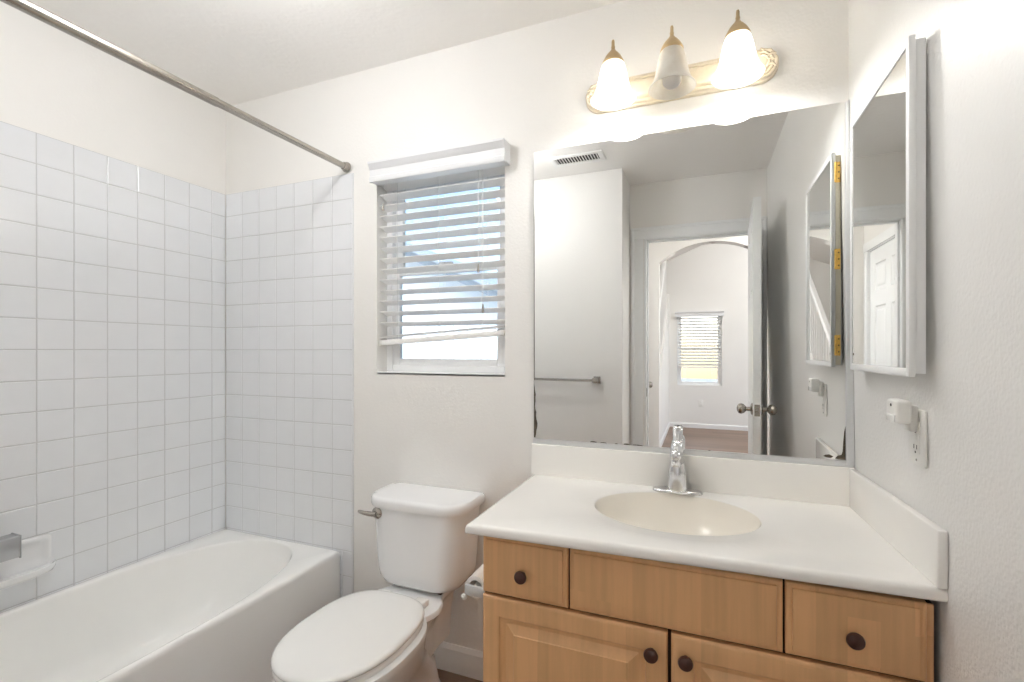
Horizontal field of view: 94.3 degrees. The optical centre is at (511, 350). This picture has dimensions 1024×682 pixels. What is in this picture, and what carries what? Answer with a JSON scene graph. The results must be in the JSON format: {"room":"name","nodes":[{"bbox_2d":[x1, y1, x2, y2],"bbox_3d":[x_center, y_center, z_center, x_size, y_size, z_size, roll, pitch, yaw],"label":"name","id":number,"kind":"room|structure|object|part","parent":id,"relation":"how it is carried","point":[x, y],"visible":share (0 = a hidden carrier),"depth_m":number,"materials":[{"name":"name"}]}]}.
{"room":"bathroom","nodes":[
{"label":"bathroom","id":0,"kind":"room"},
{"bbox_2d":[0,1,225,528],"bbox_3d":[-1.830,0.031,1.429,0.122,2.450,1.990,0,0,22],"label":"wall","id":1,"kind":"structure","parent":0,"point":[55,84],"depth_m":1.87,"materials":[{"name":"paint"}]},
{"bbox_2d":[0,533,21,562],"bbox_3d":[-1.751,0.636,1.294,0.111,0.074,0.578,0,0,22],"label":"grab bar","id":2,"kind":"object","parent":1,"relation":"attached to","point":[10,544],"visible":1,"depth_m":1.52,"materials":[{"name":"metal"}]},
{"bbox_2d":[0,533,55,589],"bbox_3d":[-1.663,0.716,1.554,0.083,0.132,0.284,0,0,22],"label":"soap dish","id":3,"kind":"object","parent":1,"relation":"attached to","point":[36,560],"visible":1,"depth_m":1.63,"materials":[{"name":"ceramic"}]},
{"bbox_2d":[0,558,55,589],"bbox_3d":[-1.662,0.761,1.554,0.081,0.041,0.284,0,0,22],"label":"tray","id":4,"kind":"object","parent":3,"relation":"on","point":[21,572],"depth_m":1.61,"materials":[{"name":"ceramic"}]},
{"bbox_2d":[0,121,224,612],"bbox_3d":[-1.685,0.061,1.619,0.006,1.649,1.518,0,0,22],"label":"tile wall","id":5,"kind":"structure","parent":1,"relation":"attached to","point":[112,270],"depth_m":1.84,"materials":[{"name":"white tile"}]},
{"bbox_2d":[28,0,623,105],"bbox_3d":[-0.388,-1.234,0.376,3.800,0.080,3.120,0,0,22],"label":"ceiling","id":6,"kind":"structure","parent":0,"point":[236,52],"depth_m":1.77,"materials":[{"name":"paint"}]},
{"bbox_2d":[437,668,482,681],"bbox_3d":[-0.255,1.296,-1.722,5.600,0.080,6.920,0,0,22],"label":"floor","id":7,"kind":"structure","parent":0,"point":[445,676],"depth_m":1.82,"materials":[{"name":"brown wood"}]},
{"bbox_2d":[0,529,339,681],"bbox_3d":[-1.348,1.061,1.485,0.719,0.390,1.516,0,0,22],"label":"bathtub","id":8,"kind":"object","parent":7,"relation":"on","point":[217,606],"visible":0.97,"depth_m":1.77,"materials":[{"name":"ceramic"}]},
{"bbox_2d":[271,482,484,681],"bbox_3d":[-0.421,0.895,1.538,0.412,0.722,0.733,0,0,22],"label":"toilet","id":9,"kind":"object","parent":7,"relation":"on","point":[392,633],"visible":0.99,"depth_m":1.62,"materials":[{"name":"ceramic"}]},
{"bbox_3d":[-0.479,0.858,1.417,0.350,0.018,0.460,0,0,22],"label":"seat","id":10,"kind":"part","parent":9,"relation":"part of","materials":[{"name":"plastic"}]},
{"bbox_3d":[-0.479,0.837,1.417,0.354,0.022,0.464,0,0,22],"label":"lid","id":11,"kind":"part","parent":9,"relation":"part of","materials":[{"name":"plastic"}]},
{"bbox_3d":[-0.528,0.591,1.721,0.077,0.018,0.018,0,0,16],"label":"flush lever","id":12,"kind":"part","parent":9,"relation":"part of","materials":[{"name":"silver metal"}]},
{"bbox_3d":[-0.495,0.592,1.722,0.042,0.042,0.020,0,0,22],"label":"handle","id":13,"kind":"part","parent":9,"relation":"part of","materials":[{"name":"silver metal"}]},
{"bbox_3d":[-0.324,0.714,1.773,0.374,0.291,0.204,0,0,22],"label":"tank","id":14,"kind":"part","parent":9,"relation":"part of","materials":[{"name":"ceramic"}]},
{"bbox_3d":[-0.324,0.553,1.773,0.406,0.038,0.226,0,0,22],"label":"tank lid","id":15,"kind":"part","parent":9,"relation":"part of","materials":[{"name":"ceramic"}]},
{"bbox_2d":[483,536,933,681],"bbox_3d":[0.451,0.872,1.297,0.960,0.769,0.516,0,0,22],"label":"vanity cabinet","id":16,"kind":"object","parent":7,"relation":"on","point":[551,613],"visible":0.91,"depth_m":1.08,"materials":[{"name":"brown wood"}]},
{"bbox_2d":[461,581,484,599],"bbox_3d":[-0.081,0.657,1.351,0.068,0.046,0.155,0,0,22],"label":"toilet paper holder","id":17,"kind":"object","parent":16,"relation":"attached to","point":[475,590],"visible":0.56,"depth_m":1.29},
{"bbox_3d":[-0.100,0.654,1.291,0.060,0.028,0.008,0,0,22],"label":"arm","id":18,"kind":"part","parent":17,"relation":"part of","materials":[{"name":"metal"}]},
{"bbox_2d":[466,564,482,598],"bbox_3d":[-0.082,0.654,1.356,0.062,0.062,0.100,0,0,22],"label":"toilet paper roll","id":19,"kind":"object","parent":17,"relation":"on","point":[477,575],"visible":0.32,"depth_m":1.32,"materials":[{"name":"white paper"}]},
{"bbox_3d":[0.023,0.575,1.205,0.033,0.033,0.027,0,0,22],"label":"knob","id":20,"kind":"part","parent":16,"relation":"part of","materials":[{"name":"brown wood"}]},
{"bbox_3d":[0.032,0.564,1.225,0.232,0.154,0.018,0,0,22],"label":"drawer","id":21,"kind":"part","parent":16,"relation":"part of","materials":[{"name":"brown wood"}]},
{"bbox_3d":[0.142,0.899,1.181,0.468,0.503,0.018,0,0,22],"label":"cabinet door","id":22,"kind":"part","parent":16,"relation":"part of","materials":[{"name":"brown wood"}]},
{"bbox_3d":[0.318,0.696,1.087,0.033,0.033,0.027,0,0,22],"label":"knob","id":23,"kind":"part","parent":16,"relation":"part of","materials":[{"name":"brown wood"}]},
{"bbox_3d":[0.388,0.696,1.059,0.033,0.033,0.027,0,0,22],"label":"knob","id":24,"kind":"part","parent":16,"relation":"part of","materials":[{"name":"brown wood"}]},
{"bbox_2d":[465,443,947,602],"bbox_3d":[0.442,0.459,1.300,1.003,0.243,0.548,0,0,22],"label":"countertop","id":25,"kind":"structure","parent":16,"relation":"on","point":[829,525],"depth_m":1.26,"materials":[{"name":"stone"}]},
{"bbox_2d":[652,426,702,495],"bbox_3d":[0.508,0.347,1.465,0.152,0.203,0.146,0,0,22],"label":"faucet","id":26,"kind":"object","parent":25,"relation":"on","point":[677,479],"visible":1,"depth_m":1.49,"materials":[{"name":"silver metal"}]},
{"bbox_3d":[0.507,0.336,1.463,0.041,0.079,0.141,0,0,22],"label":"spout","id":27,"kind":"part","parent":26,"relation":"part of","materials":[{"name":"silver metal"}]},
{"bbox_3d":[0.527,0.313,1.512,0.043,0.048,0.044,0,0,22],"label":"handle","id":28,"kind":"part","parent":26,"relation":"part of","materials":[{"name":"silver metal"}]},
{"bbox_3d":[0.525,0.444,1.508,0.152,0.010,0.055,0,0,22],"label":"plate","id":29,"kind":"part","parent":26,"relation":"part of","materials":[{"name":"silver metal"}]},
{"bbox_3d":[0.530,0.272,1.520,0.030,0.053,0.028,0,0,22],"label":"lever","id":30,"kind":"part","parent":26,"relation":"part of","materials":[{"name":"silver metal"}]},
{"bbox_2d":[595,492,760,535],"bbox_3d":[0.453,0.516,1.333,0.437,0.128,0.347,0,0,22],"label":"basin","id":31,"kind":"object","parent":25,"relation":"in","point":[657,512],"depth_m":1.45,"materials":[{"name":"beige ceramic"}]},
{"bbox_3d":[0.584,0.899,1.005,0.468,0.503,0.018,0,0,22],"label":"cabinet door","id":32,"kind":"part","parent":16,"relation":"part of","materials":[{"name":"brown wood"}]},
{"bbox_3d":[0.691,0.564,0.963,0.239,0.154,0.018,0,0,22],"label":"drawer","id":33,"kind":"part","parent":16,"relation":"part of","materials":[{"name":"brown wood"}]},
{"bbox_3d":[0.681,0.575,0.943,0.033,0.033,0.027,0,0,22],"label":"knob","id":34,"kind":"part","parent":16,"relation":"part of","materials":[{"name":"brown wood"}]},
{"bbox_2d":[226,0,853,650],"bbox_3d":[-0.191,0.031,1.912,2.810,2.450,0.120,0,0,22],"label":"wall","id":35,"kind":"structure","parent":0,"point":[527,87],"depth_m":1.82,"materials":[{"name":"paint"}]},
{"bbox_2d":[226,173,351,597],"bbox_3d":[-1.044,0.246,2.184,0.769,2.019,0.006,0,0,22],"label":"tile wall","id":36,"kind":"structure","parent":35,"relation":"attached to","point":[289,246],"depth_m":2.17,"materials":[{"name":"white tile"}]},
{"bbox_2d":[341,551,342,596],"bbox_3d":[-0.736,1.063,2.055,0.006,0.386,0.005,0,0,22],"label":"trim","id":37,"kind":"structure","parent":35,"relation":"attached to","point":[342,551],"depth_m":2.05,"materials":[{"name":"white tile"}]},
{"bbox_2d":[352,173,353,592],"bbox_3d":[-0.684,0.246,2.040,0.006,2.019,0.007,0,0,22],"label":"trim","id":38,"kind":"structure","parent":35,"relation":"attached to","point":[352,173],"depth_m":2.04,"materials":[{"name":"white tile"}]},
{"bbox_2d":[377,371,504,376],"bbox_3d":[-0.285,0.095,1.922,0.584,0.008,0.068,0,0,22],"label":"trim","id":39,"kind":"structure","parent":35,"relation":"attached to","point":[386,372],"depth_m":1.88,"materials":[{"name":"paint"}]},
{"bbox_2d":[387,174,504,373],"bbox_3d":[-0.263,-0.318,1.977,0.584,0.822,0.059,0,0,22],"label":"window","id":40,"kind":"structure","parent":35,"relation":"in","point":[395,361],"depth_m":1.98,"materials":[{"name":"plastic"}]},
{"bbox_2d":[367,138,509,345],"bbox_3d":[-0.286,-0.394,1.881,0.600,0.748,0.127,0,0,22],"label":"window blind","id":41,"kind":"object","parent":40,"relation":"attached to","point":[487,158],"visible":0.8,"depth_m":1.89,"materials":[{"name":"white plastic"}]},
{"bbox_3d":[-0.464,-0.389,1.990,0.002,0.686,0.055,0,0,22],"label":"ladder cord","id":42,"kind":"part","parent":41,"relation":"part of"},
{"bbox_3d":[-0.284,-0.050,1.918,0.568,0.056,0.051,0,0,22],"label":"rail","id":43,"kind":"part","parent":41,"relation":"part of","materials":[{"name":"white plastic"}]},
{"bbox_3d":[-0.130,-0.530,1.823,0.002,0.403,0.002,0,0,-38],"label":"lift cord","id":44,"kind":"part","parent":41,"relation":"part of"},
{"bbox_3d":[-0.267,-0.143,1.968,0.456,0.356,0.004,0,0,22],"label":"pane","id":45,"kind":"part","parent":40,"relation":"part of","materials":[{"name":"clear glass"}]},
{"bbox_3d":[-0.267,-0.146,1.968,0.528,0.422,0.024,0,0,22],"label":"sash","id":46,"kind":"part","parent":40,"relation":"part of","materials":[{"name":"plastic"}]},
{"bbox_3d":[-0.258,-0.513,1.990,0.528,0.376,0.021,0,0,22],"label":"sash","id":47,"kind":"part","parent":40,"relation":"part of","materials":[{"name":"plastic"}]},
{"bbox_2d":[433,641,482,680],"bbox_3d":[-0.289,1.204,1.880,0.846,0.104,0.013,0,0,22],"label":"baseboard","id":48,"kind":"structure","parent":35,"relation":"attached to","point":[457,659],"depth_m":1.84,"materials":[{"name":"white paint"}]},
{"bbox_2d":[586,9,778,113],"bbox_3d":[0.500,-0.888,1.464,0.594,0.190,0.200,0,0,22],"label":"vanity light","id":49,"kind":"object","parent":35,"relation":"attached to","point":[740,65],"visible":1,"depth_m":1.45,"materials":[{"name":"white glass"}]},
{"bbox_3d":[0.320,-0.833,1.502,0.056,0.076,0.056,0,0,22],"label":"light bulb","id":50,"kind":"part","parent":49,"relation":"part of","materials":[{"name":"white glass"}]},
{"bbox_3d":[0.320,-0.853,1.502,0.139,0.119,0.139,0,0,22],"label":"lamp shade","id":51,"kind":"part","parent":49,"relation":"part of","materials":[{"name":"white glass"}]},
{"bbox_3d":[0.484,-0.853,1.437,0.139,0.119,0.139,0,0,22],"label":"lamp shade","id":52,"kind":"part","parent":49,"relation":"part of","materials":[{"name":"white glass"}]},
{"bbox_3d":[0.484,-0.833,1.437,0.056,0.076,0.056,0,0,22],"label":"light bulb","id":53,"kind":"part","parent":49,"relation":"part of","materials":[{"name":"white glass"}]},
{"bbox_3d":[0.532,-0.873,1.544,0.594,0.104,0.028,0,0,22],"label":"plate","id":54,"kind":"part","parent":49,"relation":"part of","materials":[{"name":"beige metal"}]},
{"bbox_3d":[0.652,-0.833,1.370,0.056,0.076,0.056,0,0,22],"label":"light bulb","id":55,"kind":"part","parent":49,"relation":"part of","materials":[{"name":"white glass"}]},
{"bbox_3d":[0.652,-0.853,1.370,0.139,0.119,0.139,0,0,22],"label":"lamp shade","id":56,"kind":"part","parent":49,"relation":"part of","materials":[{"name":"white glass"}]},
{"bbox_2d":[532,443,854,506],"bbox_3d":[0.530,0.393,1.549,0.982,0.112,0.020,0,0,22],"label":"backsplash","id":57,"kind":"structure","parent":35,"relation":"attached to","point":[801,482],"depth_m":1.50,"materials":[{"name":"stone"}]},
{"bbox_2d":[533,100,854,466],"bbox_3d":[0.533,-0.193,1.552,0.981,1.060,0.012,0,0,22],"label":"wall mirror","id":58,"kind":"object","parent":35,"relation":"attached to","point":[695,279],"visible":0.98,"depth_m":1.52,"materials":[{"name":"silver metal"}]},
{"bbox_3d":[0.979,-0.194,1.374,0.021,1.059,0.012,0,0,22],"label":"trim","id":59,"kind":"part","parent":58,"relation":"part of","materials":[{"name":"metal"}]},
{"bbox_2d":[849,0,1023,681],"bbox_3d":[0.682,0.031,0.429,0.151,2.450,1.990,0,0,22],"label":"wall","id":60,"kind":"structure","parent":0,"point":[971,390],"depth_m":0.81,"materials":[{"name":"white paint"}]},
{"bbox_2d":[850,34,925,376],"bbox_3d":[0.860,-0.281,1.103,0.029,0.667,0.394,0,0,22],"label":"medicine cabinet","id":61,"kind":"object","parent":60,"relation":"attached to","point":[888,133],"visible":1,"depth_m":1.01,"materials":[{"name":"white metal"}]},
{"bbox_2d":[853,50,905,367],"bbox_3d":[0.850,-0.281,1.108,0.003,0.633,0.362,0,0,22],"label":"mirror glass","id":62,"kind":"object","parent":61,"relation":"attached to","point":[879,127],"depth_m":1.07,"materials":[{"name":"silver mirror"}]},
{"bbox_2d":[909,409,926,467],"bbox_3d":[0.847,0.180,0.992,0.008,0.116,0.071,0,0,20],"label":"wall outlet","id":63,"kind":"object","parent":60,"relation":"attached to","point":[917,440],"visible":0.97,"depth_m":0.97,"materials":[{"name":"white plastic"}]},
{"bbox_2d":[886,398,917,431],"bbox_3d":[0.823,0.136,1.000,0.044,0.066,0.056,0,0,20],"label":"plug","id":64,"kind":"object","parent":63,"relation":"attached to","point":[900,411],"visible":1,"depth_m":0.98,"materials":[{"name":"white plastic"}]},
{"bbox_2d":[912,421,919,453],"bbox_3d":[0.845,0.180,0.992,0.003,0.067,0.034,0,0,20],"label":"receptacle","id":65,"kind":"object","parent":63,"relation":"attached to","point":[915,435],"depth_m":0.99,"materials":[{"name":"white plastic"}]},
{"label":"outside","id":66,"kind":"structure","parent":0,"visible":0},
{"bbox_3d":[0.467,1.531,9.282,22.000,0.450,13.700,0,0,22],"label":"ground","id":67,"kind":"structure","parent":66,"visible":0},
{"bbox_2d":[403,242,496,358],"bbox_3d":[-1.549,-0.359,10.031,8.700,3.330,4.200,0,0,22],"label":"house","id":68,"kind":"structure","parent":67,"relation":"on","point":[474,316],"depth_m":8.12,"materials":[{"name":"white"}]},
{"bbox_2d":[403,324,496,358],"bbox_3d":[-0.873,0.501,4.942,7.120,1.610,0.075,0,0,22],"label":"fence","id":69,"kind":"object","parent":67,"relation":"on","point":[450,349],"visible":0.02,"depth_m":4.82,"materials":[{"name":"white"}]},
{"bbox_3d":[-1.271,0.031,0.386,1.688,2.450,0.465,0,0,22],"label":"wall","id":70,"kind":"structure","parent":0,"visible":0},
{"bbox_2d":[0,0,350,172],"bbox_3d":[-0.993,-0.782,1.345,0.044,0.060,1.521,0,0,22],"label":"shower curtain rod","id":71,"kind":"object","parent":70,"relation":"attached to","point":[25,6],"visible":1,"depth_m":1.31,"materials":[{"name":"silver metal"}]},
{"bbox_3d":[-0.826,-0.787,1.765,0.025,0.032,0.616,0,0,22],"label":"rod","id":72,"kind":"part","parent":71,"relation":"part of","materials":[{"name":"silver metal"}]}
]}

